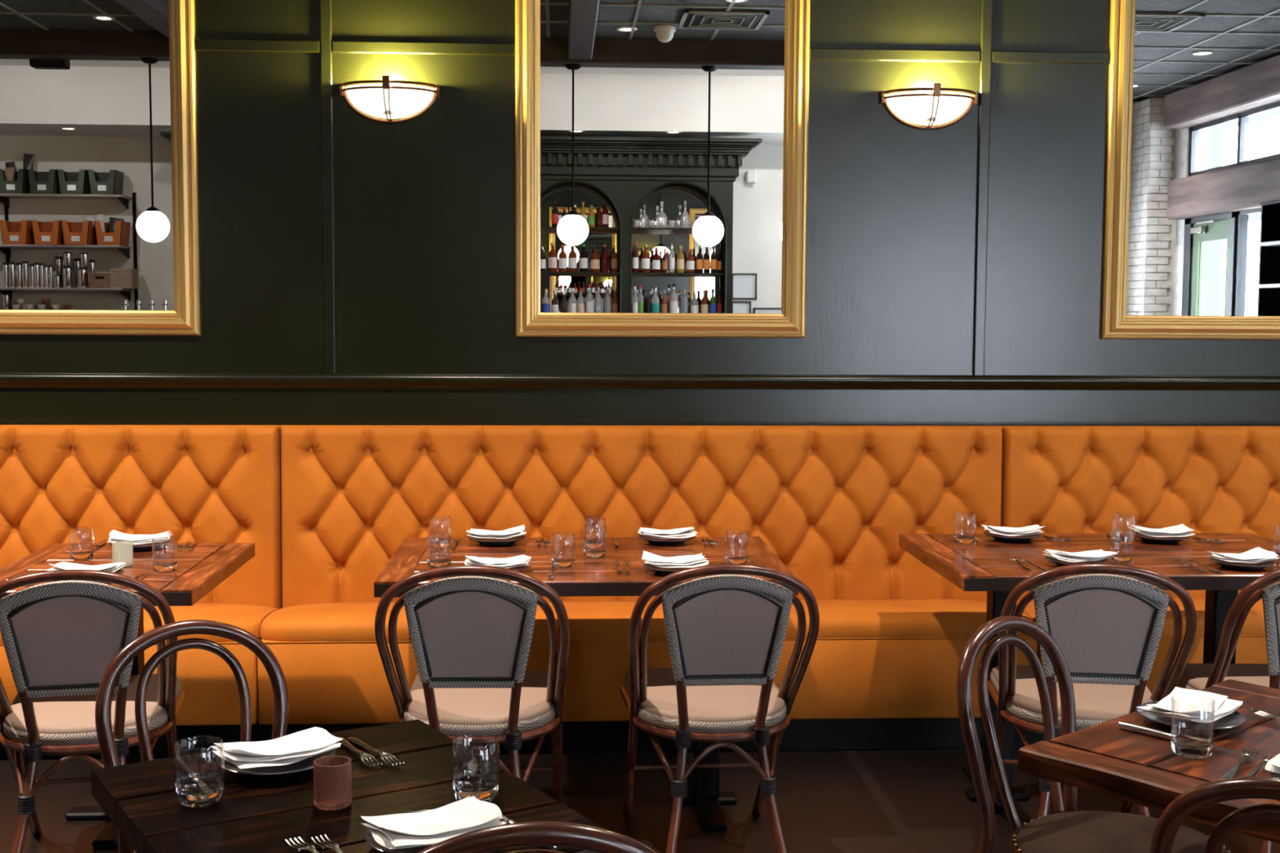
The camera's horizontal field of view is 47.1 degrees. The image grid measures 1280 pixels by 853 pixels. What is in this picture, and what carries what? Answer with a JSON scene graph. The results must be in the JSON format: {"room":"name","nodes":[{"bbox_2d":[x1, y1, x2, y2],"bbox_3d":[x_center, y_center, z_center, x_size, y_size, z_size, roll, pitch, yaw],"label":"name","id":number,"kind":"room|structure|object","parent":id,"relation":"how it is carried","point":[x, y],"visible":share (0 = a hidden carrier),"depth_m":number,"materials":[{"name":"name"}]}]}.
{"room":"restaurant","nodes":[
{"label":"restaurant","id":0,"kind":"room"},
{"bbox_2d":[0,0,1279,426],"bbox_3d":[-0.989,-0.854,5.263,13.000,3.800,0.120,0,4,-3],"label":"wall","id":1,"kind":"structure","parent":0,"point":[424,205],"depth_m":5.27,"materials":[{"name":"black paint"}]},
{"bbox_2d":[0,0,200,335],"bbox_3d":[-2.078,-1.159,5.099,1.046,1.677,0.041,0,4,-3],"label":"wall mirror","id":2,"kind":"object","parent":1,"relation":"attached to","point":[99,192],"visible":1,"depth_m":5.14,"materials":[{"name":"gold metal"}]},
{"bbox_2d":[195,38,319,53],"bbox_3d":[-1.339,-1.335,5.144,0.432,0.042,0.024,0,4,-3],"label":"trim","id":3,"kind":"structure","parent":1,"relation":"attached to","point":[201,44],"depth_m":5.13,"materials":[{"name":"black paint"}]},
{"bbox_2d":[320,0,335,373],"bbox_3d":[-1.103,-1.315,5.159,0.040,2.265,0.024,0,4,-3],"label":"trim","id":4,"kind":"structure","parent":1,"relation":"attached to","point":[326,19],"depth_m":5.18,"materials":[{"name":"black paint"}]},
{"bbox_2d":[339,75,439,123],"bbox_3d":[-0.879,-1.141,5.120,0.348,0.148,0.132,0,4,-3],"label":"wall sconce","id":5,"kind":"object","parent":1,"relation":"attached to","point":[387,100],"visible":1,"depth_m":5.11,"materials":[{"name":"white glass"}]},
{"bbox_2d":[331,40,515,55],"bbox_3d":[-0.763,-1.334,5.176,0.641,0.042,0.024,0,4,-3],"label":"trim","id":6,"kind":"structure","parent":1,"relation":"attached to","point":[337,46],"depth_m":5.16,"materials":[{"name":"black paint"}]},
{"bbox_2d":[0,372,1279,391],"bbox_3d":[-0.989,-0.163,5.245,13.000,0.054,0.044,0,4,-3],"label":"chair rail","id":7,"kind":"object","parent":1,"relation":"attached to","point":[7,380],"visible":1,"depth_m":5.29,"materials":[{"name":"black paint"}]},
{"bbox_2d":[515,0,809,337],"bbox_3d":[0.081,-1.157,5.217,1.046,1.677,0.041,0,4,-3],"label":"wall mirror","id":8,"kind":"object","parent":1,"relation":"attached to","point":[661,146],"visible":1,"depth_m":5.24,"materials":[{"name":"gold metal"}]},
{"bbox_2d":[808,48,981,62],"bbox_3d":[0.915,-1.333,5.268,0.621,0.042,0.024,0,4,-3],"label":"trim","id":9,"kind":"structure","parent":1,"relation":"attached to","point":[815,54],"depth_m":5.26,"materials":[{"name":"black paint"}]},
{"bbox_2d":[880,83,977,129],"bbox_3d":[1.041,-1.140,5.226,0.348,0.148,0.132,0,4,-3],"label":"wall sconce","id":10,"kind":"object","parent":1,"relation":"attached to","point":[936,107],"visible":1,"depth_m":5.22,"materials":[{"name":"white glass"}]},
{"bbox_2d":[973,0,992,375],"bbox_3d":[1.246,-1.313,5.287,0.040,2.265,0.024,0,4,-3],"label":"trim","id":11,"kind":"structure","parent":1,"relation":"attached to","point":[986,21],"depth_m":5.31,"materials":[{"name":"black paint"}]},
{"bbox_2d":[991,50,1109,64],"bbox_3d":[1.481,-1.332,5.299,0.432,0.042,0.024,0,4,-3],"label":"trim","id":12,"kind":"structure","parent":1,"relation":"attached to","point":[997,56],"depth_m":5.29,"materials":[{"name":"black paint"}]},
{"bbox_2d":[1100,0,1279,339],"bbox_3d":[2.220,-1.155,5.335,1.044,1.677,0.041,0,4,-3],"label":"wall mirror","id":13,"kind":"object","parent":1,"relation":"attached to","point":[1192,227],"visible":1,"depth_m":5.35,"materials":[{"name":"gold metal"}]},
{"bbox_2d":[0,747,1279,852],"bbox_3d":[-0.756,1.419,0.974,13.000,0.060,9.000,0,4,-3],"label":"floor","id":14,"kind":"structure","parent":0,"point":[882,800],"depth_m":4.38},
{"bbox_2d":[0,569,185,852],"bbox_3d":[-1.421,0.743,3.780,0.482,0.859,0.707,-1,5,-13],"label":"bistro chair","id":15,"kind":"object","parent":14,"relation":"on","point":[60,638],"visible":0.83,"depth_m":3.53,"materials":[{"name":"grey fabric"}]},
{"bbox_2d":[0,542,255,848],"bbox_3d":[-1.470,0.761,4.143,0.610,0.750,0.777,0,4,-3],"label":"dining table","id":16,"kind":"object","parent":14,"relation":"on","point":[200,570],"visible":0.42,"depth_m":4.16,"materials":[{"name":"brown wood"}]},
{"bbox_2d":[68,527,94,559],"bbox_3d":[-1.601,0.334,4.205,0.071,0.088,0.071,1,4,5],"label":"tumbler","id":17,"kind":"object","parent":16,"relation":"on","point":[81,554],"visible":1,"depth_m":4.19,"materials":[{"name":"clear glass"}]},
{"bbox_2d":[90,538,107,550],"bbox_3d":[-1.623,0.358,4.383,0.013,0.014,0.225,0,4,-6],"label":"knife","id":18,"kind":"object","parent":16,"relation":"on","point":[104,541],"visible":0.88,"depth_m":4.41,"materials":[{"name":"silver metal"}]},
{"bbox_2d":[84,568,124,582],"bbox_3d":[-1.458,0.396,3.874,0.180,0.019,0.180,0,4,0],"label":"plate","id":19,"kind":"object","parent":16,"relation":"on","point":[119,571],"visible":0.06,"depth_m":3.90,"materials":[{"name":"black ceramic"}]},
{"bbox_2d":[45,561,126,572],"bbox_3d":[-1.458,0.371,3.874,0.180,0.035,0.121,0,4,0],"label":"napkin","id":20,"kind":"object","parent":19,"relation":"on","point":[111,567],"visible":0.75,"depth_m":3.86,"materials":[{"name":"white fabric"}]},
{"bbox_2d":[111,541,133,566],"bbox_3d":[-1.444,0.356,4.093,0.055,0.064,0.054,0,4,-3],"label":"votive holder","id":21,"kind":"object","parent":16,"relation":"on","point":[122,551],"visible":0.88,"depth_m":4.07,"materials":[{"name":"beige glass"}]},
{"bbox_2d":[120,570,151,587],"bbox_3d":[-1.327,0.400,3.872,0.013,0.014,0.225,0,4,1],"label":"knife","id":22,"kind":"object","parent":16,"relation":"on","point":[137,577],"visible":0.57,"depth_m":3.89,"materials":[{"name":"silver metal"}]},
{"bbox_2d":[108,538,171,551],"bbox_3d":[-1.497,0.355,4.396,0.180,0.019,0.180,0,5,-7],"label":"plate","id":23,"kind":"object","parent":16,"relation":"on","point":[143,547],"visible":0.48,"depth_m":4.36,"materials":[{"name":"black ceramic"}]},
{"bbox_2d":[106,529,172,544],"bbox_3d":[-1.498,0.331,4.394,0.180,0.034,0.117,0,5,-7],"label":"napkin","id":24,"kind":"object","parent":23,"relation":"on","point":[115,536],"visible":0.96,"depth_m":4.37,"materials":[{"name":"white fabric"}]},
{"bbox_2d":[151,537,177,572],"bbox_3d":[-1.301,0.350,4.019,0.066,0.090,0.066,-1,5,-20],"label":"tumbler","id":25,"kind":"object","parent":16,"relation":"on","point":[166,566],"visible":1,"depth_m":4.00,"materials":[{"name":"clear glass"}]},
{"bbox_2d":[182,541,197,551],"bbox_3d":[-1.347,0.357,4.402,0.023,0.012,0.191,0,5,-9],"label":"fork","id":26,"kind":"object","parent":16,"relation":"on","point":[188,547],"visible":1,"depth_m":4.35,"materials":[{"name":"silver metal"}]},
{"bbox_2d":[0,424,282,759],"bbox_3d":[-2.788,0.537,4.912,3.072,1.062,0.559,0,4,-3],"label":"banquette","id":27,"kind":"object","parent":14,"relation":"on","point":[198,483],"visible":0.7,"depth_m":5.08,"materials":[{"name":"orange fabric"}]},
{"bbox_2d":[0,602,279,644],"bbox_3d":[-2.785,0.642,4.865,3.066,0.072,0.450,0,4,-3],"label":"seat cushion","id":28,"kind":"object","parent":27,"relation":"on","point":[248,616],"depth_m":4.83,"materials":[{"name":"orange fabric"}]},
{"bbox_2d":[94,619,288,852],"bbox_3d":[-0.782,0.825,2.746,0.406,0.853,0.537,-2,5,-31],"label":"bentwood chair","id":29,"kind":"object","parent":14,"relation":"on","point":[112,673],"visible":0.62,"depth_m":2.88,"materials":[{"name":"brown wood"}]},
{"bbox_2d":[90,719,605,852],"bbox_3d":[-0.443,0.920,2.169,0.548,0.750,0.697,-3,5,-32],"label":"dining table","id":30,"kind":"object","parent":14,"relation":"on","point":[252,815],"visible":0.68,"depth_m":2.16,"materials":[{"name":"black wood"}]},
{"bbox_2d":[173,757,219,801],"bbox_3d":[-0.670,0.533,2.208,0.013,0.014,0.225,-2,5,-31],"label":"knife","id":31,"kind":"object","parent":30,"relation":"on","point":[181,766],"visible":0.68,"depth_m":2.25,"materials":[{"name":"silver metal"}]},
{"bbox_2d":[173,739,225,807],"bbox_3d":[-0.640,0.501,2.132,0.071,0.088,0.071,3,5,26],"label":"tumbler","id":32,"kind":"object","parent":30,"relation":"on","point":[190,794],"visible":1,"depth_m":2.13,"materials":[{"name":"clear glass"}]},
{"bbox_2d":[216,740,335,778],"bbox_3d":[-0.568,0.524,2.292,0.180,0.019,0.180,-3,5,-32],"label":"plate","id":33,"kind":"object","parent":30,"relation":"on","point":[304,766],"visible":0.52,"depth_m":2.26,"materials":[{"name":"black ceramic"}]},
{"bbox_2d":[209,727,342,768],"bbox_3d":[-0.568,0.499,2.291,0.180,0.036,0.118,-3,6,-38],"label":"napkin","id":34,"kind":"object","parent":33,"relation":"on","point":[298,746],"visible":1,"depth_m":2.28,"materials":[{"name":"white fabric"}]},
{"bbox_2d":[285,836,319,852],"bbox_3d":[-0.405,0.558,1.884,0.023,0.012,0.191,-3,6,-38],"label":"fork","id":35,"kind":"object","parent":30,"relation":"on","point":[308,847],"visible":1,"depth_m":1.94,"materials":[{"name":"silver metal"}]},
{"bbox_2d":[311,835,343,852],"bbox_3d":[-0.378,0.558,1.889,0.023,0.012,0.191,-3,5,-34],"label":"fork","id":36,"kind":"object","parent":30,"relation":"on","point":[335,846],"visible":1,"depth_m":1.94,"materials":[{"name":"silver metal"}]},
{"bbox_2d":[313,755,351,810],"bbox_3d":[-0.444,0.515,2.121,0.055,0.064,0.054,0,4,-3],"label":"votive holder","id":37,"kind":"object","parent":30,"relation":"on","point":[332,775],"visible":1,"depth_m":2.10,"materials":[{"name":"pink glass"}]},
{"bbox_2d":[337,737,382,766],"bbox_3d":[-0.458,0.521,2.361,0.023,0.012,0.191,-2,5,-30],"label":"fork","id":38,"kind":"object","parent":30,"relation":"on","point":[364,755],"visible":0.94,"depth_m":2.32,"materials":[{"name":"silver metal"}]},
{"bbox_2d":[346,737,404,765],"bbox_3d":[-0.430,0.521,2.364,0.023,0.012,0.191,-3,5,-34],"label":"fork","id":39,"kind":"object","parent":30,"relation":"on","point":[383,754],"visible":1,"depth_m":2.33,"materials":[{"name":"silver metal"}]},
{"bbox_2d":[364,809,432,852],"bbox_3d":[-0.276,0.551,1.962,0.180,0.019,0.180,-3,6,-36],"label":"plate","id":40,"kind":"object","parent":30,"relation":"on","point":[369,837],"visible":0.19,"depth_m":1.93,"materials":[{"name":"black ceramic"}]},
{"bbox_2d":[360,795,506,848],"bbox_3d":[-0.275,0.527,1.958,0.180,0.036,0.128,-3,5,-32],"label":"napkin","id":41,"kind":"object","parent":40,"relation":"on","point":[397,831],"visible":0.98,"depth_m":1.95,"materials":[{"name":"white fabric"}]},
{"bbox_2d":[451,737,500,802],"bbox_3d":[-0.240,0.502,2.148,0.071,0.088,0.071,-4,6,-44],"label":"tumbler","id":42,"kind":"object","parent":30,"relation":"on","point":[483,789],"visible":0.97,"depth_m":2.15,"materials":[{"name":"clear glass"}]},
{"bbox_2d":[500,815,558,850],"bbox_3d":[-0.177,0.550,2.031,0.013,0.014,0.225,-3,5,-35],"label":"knife","id":43,"kind":"object","parent":30,"relation":"on","point":[504,819],"visible":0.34,"depth_m":2.02,"materials":[{"name":"silver metal"}]},
{"bbox_2d":[374,565,569,803],"bbox_3d":[-0.420,0.741,3.874,0.482,0.859,0.707,0,4,-1],"label":"bistro chair","id":44,"kind":"object","parent":14,"relation":"on","point":[471,633],"visible":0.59,"depth_m":3.61,"materials":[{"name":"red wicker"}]},
{"bbox_2d":[417,821,656,852],"bbox_3d":[-0.175,0.885,2.019,0.455,0.853,0.537,0,5,-10],"label":"bentwood chair","id":45,"kind":"object","parent":14,"relation":"on","point":[535,833],"visible":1,"depth_m":1.76,"materials":[{"name":"brown wood"}]},
{"bbox_2d":[373,536,798,831],"bbox_3d":[-0.161,0.754,4.308,1.132,0.750,0.767,0,4,-3],"label":"dining table","id":46,"kind":"object","parent":14,"relation":"on","point":[588,577],"visible":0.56,"depth_m":4.29,"materials":[{"name":"brown wood"}]},
{"bbox_2d":[426,535,452,568],"bbox_3d":[-0.560,0.348,4.095,0.071,0.088,0.071,4,6,41],"label":"tumbler","id":47,"kind":"object","parent":46,"relation":"on","point":[436,562],"visible":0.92,"depth_m":4.08,"materials":[{"name":"clear glass"}]},
{"bbox_2d":[428,517,451,549],"bbox_3d":[-0.604,0.319,4.428,0.069,0.094,0.069,-3,6,-39],"label":"tumbler","id":48,"kind":"object","parent":46,"relation":"on","point":[434,544],"visible":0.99,"depth_m":4.41,"materials":[{"name":"clear glass"}]},
{"bbox_2d":[451,534,460,547],"bbox_3d":[-0.566,0.354,4.505,0.013,0.014,0.225,0,4,-2],"label":"knife","id":49,"kind":"object","parent":46,"relation":"on","point":[458,536],"visible":1,"depth_m":4.50,"materials":[{"name":"silver metal"}]},
{"bbox_2d":[467,534,526,545],"bbox_3d":[-0.441,0.350,4.529,0.180,0.019,0.180,0,4,-3],"label":"plate","id":50,"kind":"object","parent":46,"relation":"on","point":[486,541],"visible":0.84,"depth_m":4.50,"materials":[{"name":"black ceramic"}]},
{"bbox_2d":[466,524,526,538],"bbox_3d":[-0.442,0.327,4.527,0.182,0.034,0.114,0,4,-3],"label":"napkin","id":51,"kind":"object","parent":50,"relation":"on","point":[519,531],"visible":1,"depth_m":4.49,"materials":[{"name":"white fabric"}]},
{"bbox_2d":[506,564,530,571],"bbox_3d":[-0.389,0.390,4.013,0.180,0.019,0.180,0,4,-3],"label":"plate","id":52,"kind":"object","parent":46,"relation":"on","point":[525,567],"visible":0.16,"depth_m":4.02,"materials":[{"name":"black ceramic"}]},
{"bbox_2d":[464,555,530,568],"bbox_3d":[-0.390,0.366,4.010,0.184,0.036,0.119,0,4,-3],"label":"napkin","id":53,"kind":"object","parent":52,"relation":"on","point":[521,560],"visible":0.96,"depth_m":3.98,"materials":[{"name":"white fabric"}]},
{"bbox_2d":[548,563,554,579],"bbox_3d":[-0.243,0.394,4.018,0.013,0.014,0.225,0,4,-2],"label":"knife","id":54,"kind":"object","parent":46,"relation":"on","point":[550,572],"visible":1,"depth_m":3.96,"materials":[{"name":"silver metal"}]},
{"bbox_2d":[551,533,575,568],"bbox_3d":[-0.215,0.346,4.115,0.069,0.094,0.069,0,5,-8],"label":"tumbler","id":55,"kind":"object","parent":46,"relation":"on","point":[561,562],"visible":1,"depth_m":4.10,"materials":[{"name":"clear glass"}]},
{"bbox_2d":[582,516,605,548],"bbox_3d":[-0.138,0.321,4.443,0.069,0.094,0.069,5,6,44],"label":"tumbler","id":56,"kind":"object","parent":46,"relation":"on","point":[588,544],"visible":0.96,"depth_m":4.43,"materials":[{"name":"clear glass"}]},
{"bbox_2d":[582,524,606,558],"bbox_3d":[-0.132,0.334,4.274,0.069,0.094,0.069,-4,6,-44],"label":"tumbler","id":57,"kind":"object","parent":46,"relation":"on","point":[588,553],"visible":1,"depth_m":4.26,"materials":[{"name":"clear glass"}]},
{"bbox_2d":[612,559,622,573],"bbox_3d":[-0.062,0.388,4.093,0.023,0.012,0.191,0,4,-5],"label":"fork","id":58,"kind":"object","parent":46,"relation":"on","point":[619,569],"visible":1,"depth_m":4.07,"materials":[{"name":"silver metal"}]},
{"bbox_2d":[622,559,631,574],"bbox_3d":[-0.036,0.389,4.082,0.023,0.012,0.191,0,4,-1],"label":"fork","id":59,"kind":"object","parent":46,"relation":"on","point":[627,571],"visible":1,"depth_m":4.06,"materials":[{"name":"silver metal"}]},
{"bbox_2d":[637,534,695,545],"bbox_3d":[0.082,0.350,4.558,0.180,0.019,0.180,0,4,-3],"label":"plate","id":60,"kind":"object","parent":46,"relation":"on","point":[668,541],"visible":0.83,"depth_m":4.51,"materials":[{"name":"black ceramic"}]},
{"bbox_2d":[637,527,697,538],"bbox_3d":[0.084,0.326,4.555,0.183,0.036,0.122,0,4,-3],"label":"napkin","id":61,"kind":"object","parent":60,"relation":"on","point":[686,532],"visible":1,"depth_m":4.52,"materials":[{"name":"white fabric"}]},
{"bbox_2d":[642,563,706,574],"bbox_3d":[0.097,0.391,4.039,0.180,0.019,0.180,0,4,-3],"label":"plate","id":62,"kind":"object","parent":46,"relation":"on","point":[663,571],"visible":0.38,"depth_m":4.03,"materials":[{"name":"black ceramic"}]},
{"bbox_2d":[641,551,708,567],"bbox_3d":[0.097,0.366,4.037,0.182,0.035,0.115,0,4,-3],"label":"napkin","id":63,"kind":"object","parent":62,"relation":"on","point":[698,560],"visible":0.99,"depth_m":4.01,"materials":[{"name":"white fabric"}]},
{"bbox_2d":[724,530,748,564],"bbox_3d":[0.276,0.344,4.173,0.069,0.094,0.069,-2,5,-25],"label":"tumbler","id":64,"kind":"object","parent":46,"relation":"on","point":[730,559],"visible":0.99,"depth_m":4.16,"materials":[{"name":"clear glass"}]},
{"bbox_2d":[257,425,1037,753],"bbox_3d":[0.029,0.540,5.066,2.570,1.062,0.559,0,4,-3],"label":"banquette","id":65,"kind":"object","parent":14,"relation":"on","point":[833,504],"visible":0.7,"depth_m":5.14,"materials":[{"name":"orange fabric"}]},
{"bbox_2d":[260,599,1031,641],"bbox_3d":[0.031,0.645,5.020,2.564,0.072,0.450,0,4,-3],"label":"seat cushion","id":66,"kind":"object","parent":65,"relation":"on","point":[298,620],"depth_m":4.84,"materials":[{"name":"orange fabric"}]},
{"bbox_2d":[619,564,819,852],"bbox_3d":[0.187,0.741,3.912,0.482,0.859,0.707,0,4,-6],"label":"bistro chair","id":67,"kind":"object","parent":14,"relation":"on","point":[726,631],"visible":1,"depth_m":3.66,"materials":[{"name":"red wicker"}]},
{"bbox_2d":[898,533,1279,827],"bbox_3d":[1.446,0.753,4.440,1.175,0.750,0.772,0,4,-3],"label":"dining table","id":68,"kind":"object","parent":14,"relation":"on","point":[978,566],"visible":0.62,"depth_m":4.40,"materials":[{"name":"brown wood"}]},
{"bbox_2d":[953,513,976,544],"bbox_3d":[1.013,0.317,4.571,0.069,0.094,0.069,3,5,31],"label":"tumbler","id":69,"kind":"object","parent":68,"relation":"on","point":[962,539],"visible":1,"depth_m":4.55,"materials":[{"name":"clear glass"}]},
{"bbox_2d":[964,530,983,542],"bbox_3d":[1.060,0.351,4.655,0.013,0.014,0.225,0,4,1],"label":"knife","id":70,"kind":"object","parent":68,"relation":"on","point":[967,532],"visible":0.7,"depth_m":4.69,"materials":[{"name":"silver metal"}]},
{"bbox_2d":[983,530,1041,542],"bbox_3d":[1.181,0.349,4.653,0.180,0.019,0.180,0,4,0],"label":"plate","id":71,"kind":"object","parent":68,"relation":"on","point":[998,537],"visible":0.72,"depth_m":4.61,"materials":[{"name":"black ceramic"}]},
{"bbox_2d":[981,524,1045,536],"bbox_3d":[1.182,0.324,4.651,0.184,0.034,0.122,0,4,0],"label":"napkin","id":72,"kind":"object","parent":71,"relation":"on","point":[1034,529],"visible":1,"depth_m":4.62,"materials":[{"name":"white fabric"}]},
{"bbox_2d":[1005,556,1031,571],"bbox_3d":[1.078,0.388,4.164,0.023,0.012,0.191,0,4,-3],"label":"fork","id":73,"kind":"object","parent":68,"relation":"on","point":[1016,560],"visible":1,"depth_m":4.15,"materials":[{"name":"silver metal"}]},
{"bbox_2d":[1013,557,1046,570],"bbox_3d":[1.109,0.389,4.156,0.023,0.012,0.191,-1,5,-11],"label":"fork","id":74,"kind":"object","parent":68,"relation":"on","point":[1018,559],"visible":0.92,"depth_m":4.16,"materials":[{"name":"silver metal"}]},
{"bbox_2d":[1044,555,1110,566],"bbox_3d":[1.243,0.387,4.172,0.180,0.019,0.180,0,5,-7],"label":"plate","id":75,"kind":"object","parent":68,"relation":"on","point":[1059,562],"visible":0.44,"depth_m":4.18,"materials":[{"name":"black ceramic"}]},
{"bbox_2d":[1041,549,1116,561],"bbox_3d":[1.242,0.362,4.170,0.191,0.035,0.125,0,5,-7],"label":"napkin","id":76,"kind":"object","parent":75,"relation":"on","point":[1092,555],"visible":1,"depth_m":4.14,"materials":[{"name":"white fabric"}]},
{"bbox_2d":[1106,557,1133,566],"bbox_3d":[1.368,0.390,4.185,0.013,0.014,0.225,0,4,-6],"label":"knife","id":77,"kind":"object","parent":68,"relation":"on","point":[1117,562],"visible":0.47,"depth_m":4.18,"materials":[{"name":"silver metal"}]},
{"bbox_2d":[1109,528,1133,562],"bbox_3d":[1.395,0.344,4.247,0.069,0.094,0.069,-2,5,-25],"label":"tumbler","id":78,"kind":"object","parent":68,"relation":"on","point":[1122,557],"visible":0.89,"depth_m":4.23,"materials":[{"name":"clear glass"}]},
{"bbox_2d":[1112,514,1135,546],"bbox_3d":[1.504,0.320,4.558,0.069,0.094,0.069,1,5,14],"label":"tumbler","id":79,"kind":"object","parent":68,"relation":"on","point":[1118,540],"visible":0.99,"depth_m":4.54,"materials":[{"name":"clear glass"}]},
{"bbox_2d":[1130,531,1191,543],"bbox_3d":[1.646,0.352,4.638,0.180,0.019,0.180,0,4,0],"label":"plate","id":80,"kind":"object","parent":68,"relation":"on","point":[1145,538],"visible":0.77,"depth_m":4.60,"materials":[{"name":"black ceramic"}]},
{"bbox_2d":[1128,524,1195,537],"bbox_3d":[1.647,0.329,4.637,0.184,0.033,0.108,1,4,3],"label":"napkin","id":81,"kind":"object","parent":80,"relation":"on","point":[1179,531],"visible":1,"depth_m":4.60,"materials":[{"name":"white fabric"}]},
{"bbox_2d":[1173,558,1206,572],"bbox_3d":[1.559,0.391,4.157,0.023,0.012,0.191,0,4,-3],"label":"fork","id":82,"kind":"object","parent":68,"relation":"on","point":[1176,560],"visible":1,"depth_m":4.15,"materials":[{"name":"silver metal"}]},
{"bbox_2d":[1180,558,1222,573],"bbox_3d":[1.590,0.392,4.148,0.023,0.012,0.191,-1,5,-11],"label":"fork","id":83,"kind":"object","parent":68,"relation":"on","point":[1187,560],"visible":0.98,"depth_m":4.13,"materials":[{"name":"silver metal"}]},
{"bbox_2d":[1197,535,1226,544],"bbox_3d":[1.801,0.356,4.626,0.023,0.012,0.191,0,4,-2],"label":"fork","id":84,"kind":"object","parent":68,"relation":"on","point":[1215,540],"visible":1,"depth_m":4.58,"materials":[{"name":"silver metal"}]},
{"bbox_2d":[1208,556,1276,570],"bbox_3d":[1.709,0.390,4.163,0.180,0.019,0.180,0,5,-7],"label":"plate","id":85,"kind":"object","parent":68,"relation":"on","point":[1235,566],"visible":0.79,"depth_m":4.13,"materials":[{"name":"black ceramic"}]},
{"bbox_2d":[1205,546,1279,563],"bbox_3d":[1.709,0.366,4.161,0.181,0.033,0.120,0,5,-7],"label":"napkin","id":86,"kind":"object","parent":85,"relation":"on","point":[1256,555],"visible":1,"depth_m":4.13,"materials":[{"name":"white fabric"}]},
{"bbox_2d":[987,563,1196,817],"bbox_3d":[1.183,0.744,3.946,0.482,0.859,0.707,1,5,8],"label":"bistro chair","id":87,"kind":"object","parent":14,"relation":"on","point":[1107,628],"visible":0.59,"depth_m":3.68,"materials":[{"name":"brown wood"}]},
{"bbox_2d":[956,615,1231,852],"bbox_3d":[0.881,0.826,2.844,0.406,0.853,0.537,-4,6,-41],"label":"bentwood chair","id":88,"kind":"object","parent":14,"relation":"on","point":[1070,830],"visible":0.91,"depth_m":2.88,"materials":[{"name":"brown wood"}]},
{"bbox_2d":[1000,426,1279,744],"bbox_3d":[2.714,0.542,5.214,2.808,1.062,0.559,0,4,-3],"label":"banquette","id":89,"kind":"object","parent":14,"relation":"on","point":[1062,479],"visible":0.44,"depth_m":5.28,"materials":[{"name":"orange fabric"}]},
{"bbox_2d":[1016,597,1265,635],"bbox_3d":[2.716,0.648,5.167,2.802,0.072,0.450,0,4,-3],"label":"seat cushion","id":90,"kind":"object","parent":89,"relation":"on","point":[1254,625],"depth_m":4.91,"materials":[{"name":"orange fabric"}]},
{"bbox_2d":[1017,679,1279,844],"bbox_3d":[1.138,0.910,2.409,0.719,0.750,0.747,-4,6,-41],"label":"dining table","id":91,"kind":"object","parent":14,"relation":"on","point":[1104,758],"visible":0.73,"depth_m":2.38,"materials":[{"name":"red wood"}]},
{"bbox_2d":[1118,720,1244,753],"bbox_3d":[0.902,0.522,2.454,0.013,0.014,0.225,-3,6,-40],"label":"knife","id":92,"kind":"object","parent":91,"relation":"on","point":[1130,726],"visible":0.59,"depth_m":2.49,"materials":[{"name":"silver metal"}]},
{"bbox_2d":[1136,700,1246,733],"bbox_3d":[0.962,0.511,2.562,0.180,0.019,0.180,-4,6,-41],"label":"plate","id":93,"kind":"object","parent":91,"relation":"on","point":[1235,719],"visible":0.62,"depth_m":2.54,"materials":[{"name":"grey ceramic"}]},
{"bbox_2d":[1136,686,1243,723],"bbox_3d":[0.958,0.487,2.563,0.126,0.034,0.182,5,6,45],"label":"napkin","id":94,"kind":"object","parent":93,"relation":"on","point":[1192,705],"visible":0.96,"depth_m":2.56,"materials":[{"name":"white fabric"}]},
{"bbox_2d":[1170,697,1214,758],"bbox_3d":[0.900,0.488,2.390,0.066,0.090,0.066,3,5,34],"label":"tumbler","id":95,"kind":"object","parent":91,"relation":"on","point":[1186,746],"visible":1,"depth_m":2.38,"materials":[{"name":"clear glass"}]},
{"bbox_2d":[1220,746,1259,779],"bbox_3d":[0.945,0.532,2.312,0.023,0.012,0.191,3,5,35],"label":"fork","id":96,"kind":"object","parent":91,"relation":"on","point":[1231,774],"visible":0.89,"depth_m":2.31,"materials":[{"name":"silver metal"}]},
{"bbox_2d":[1239,706,1279,719],"bbox_3d":[1.064,0.506,2.650,0.023,0.012,0.191,-3,6,-39],"label":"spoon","id":97,"kind":"object","parent":91,"relation":"on","point":[1260,713],"visible":0.62,"depth_m":2.60,"materials":[{"name":"silver metal"}]},
{"bbox_2d":[1244,752,1277,777],"bbox_3d":[0.962,0.534,2.285,0.023,0.012,0.191,4,6,39],"label":"fork","id":98,"kind":"object","parent":91,"relation":"on","point":[1264,760],"visible":0.51,"depth_m":2.30,"materials":[{"name":"silver metal"}]},
{"bbox_2d":[1269,771,1279,777],"bbox_3d":[1.045,0.539,2.209,0.180,0.019,0.180,4,6,37],"label":"plate","id":99,"kind":"object","parent":91,"relation":"on","point":[1273,775],"visible":0.32,"depth_m":2.23,"materials":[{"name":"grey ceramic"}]},
{"bbox_2d":[1265,754,1279,773],"bbox_3d":[1.045,0.515,2.205,0.184,0.034,0.115,4,6,37],"label":"napkin","id":100,"kind":"object","parent":99,"relation":"on","point":[1273,765],"visible":1,"depth_m":2.22,"materials":[{"name":"white fabric"}]},
{"bbox_2d":[1150,776,1279,852],"bbox_3d":[0.984,0.880,2.159,0.406,0.853,0.537,3,5,35],"label":"bentwood chair","id":101,"kind":"object","parent":14,"relation":"on","point":[1199,797],"visible":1,"depth_m":1.99,"materials":[{"name":"brown wood"}]},
{"bbox_2d":[1163,568,1279,852],"bbox_3d":[1.731,0.743,3.992,0.482,0.859,0.707,0,4,0],"label":"bistro chair","id":102,"kind":"object","parent":14,"relation":"on","point":[1197,677],"visible":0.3,"depth_m":3.74,"materials":[{"name":"brown wood"}]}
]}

